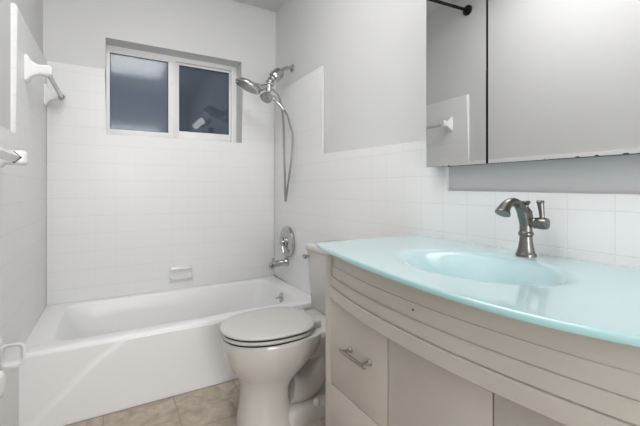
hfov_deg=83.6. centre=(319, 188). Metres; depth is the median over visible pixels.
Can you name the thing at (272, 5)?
ceiling
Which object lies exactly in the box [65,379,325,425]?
floor
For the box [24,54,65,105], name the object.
towel bar
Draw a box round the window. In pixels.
[106,45,235,142]
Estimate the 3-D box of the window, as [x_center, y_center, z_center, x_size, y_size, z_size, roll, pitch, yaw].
[-1.071,-0.661,2.666,0.896,0.628,0.061,0,0,-30]
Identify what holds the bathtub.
on the floor
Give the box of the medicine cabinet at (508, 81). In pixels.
[426,0,639,167]
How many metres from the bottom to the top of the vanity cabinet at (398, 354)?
0.829 m
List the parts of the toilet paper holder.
roller arm, roller arm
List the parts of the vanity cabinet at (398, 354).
frame, drawer, drawer, door, skirt panel, drawer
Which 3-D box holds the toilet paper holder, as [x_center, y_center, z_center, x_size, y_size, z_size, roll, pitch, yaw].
[-1.017,0.578,1.151,0.078,0.115,0.310,0,0,-30]
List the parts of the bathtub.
overflow plate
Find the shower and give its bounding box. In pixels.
[235,64,293,201]
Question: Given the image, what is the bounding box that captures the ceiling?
[233,0,285,11]
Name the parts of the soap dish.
rail, dish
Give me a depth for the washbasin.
0.79 m
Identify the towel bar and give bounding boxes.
[0,147,27,166]
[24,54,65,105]
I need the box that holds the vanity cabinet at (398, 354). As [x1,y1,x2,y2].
[326,253,639,425]
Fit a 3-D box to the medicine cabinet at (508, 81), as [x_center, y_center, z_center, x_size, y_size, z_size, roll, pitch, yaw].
[0.710,-0.441,0.969,0.071,0.714,1.049,0,0,-30]
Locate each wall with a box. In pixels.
[0,0,46,425]
[43,0,275,304]
[274,0,639,294]
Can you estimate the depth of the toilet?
1.54 m
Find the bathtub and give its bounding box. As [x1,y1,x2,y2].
[18,275,314,425]
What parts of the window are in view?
sash, sash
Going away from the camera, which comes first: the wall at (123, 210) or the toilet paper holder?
the toilet paper holder
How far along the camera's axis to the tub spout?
2.60 m
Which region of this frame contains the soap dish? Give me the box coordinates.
[169,265,192,282]
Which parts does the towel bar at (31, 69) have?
ceramic post, ceramic post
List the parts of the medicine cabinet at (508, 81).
mirror door, mirror door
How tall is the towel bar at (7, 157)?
0.068 m
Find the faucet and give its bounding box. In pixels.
[495,198,549,256]
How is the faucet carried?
on the washbasin
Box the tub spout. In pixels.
[269,258,288,269]
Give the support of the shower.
attached to the wall at (353, 98)
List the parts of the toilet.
seat, lid, bowl, flush lever, tank, tank lid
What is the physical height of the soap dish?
0.112 m
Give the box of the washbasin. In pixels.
[316,235,639,346]
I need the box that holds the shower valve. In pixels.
[279,226,294,256]
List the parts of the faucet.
spout, lever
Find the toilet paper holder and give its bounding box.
[0,337,25,397]
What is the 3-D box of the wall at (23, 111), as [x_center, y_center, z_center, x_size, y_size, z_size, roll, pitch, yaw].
[-0.812,-0.270,0.578,0.140,2.620,3.953,0,0,-30]
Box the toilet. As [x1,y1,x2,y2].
[219,240,339,425]
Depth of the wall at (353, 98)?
1.71 m
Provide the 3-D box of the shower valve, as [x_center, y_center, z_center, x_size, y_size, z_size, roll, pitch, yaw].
[-0.260,0.384,2.610,0.071,0.228,0.228,0,0,-30]

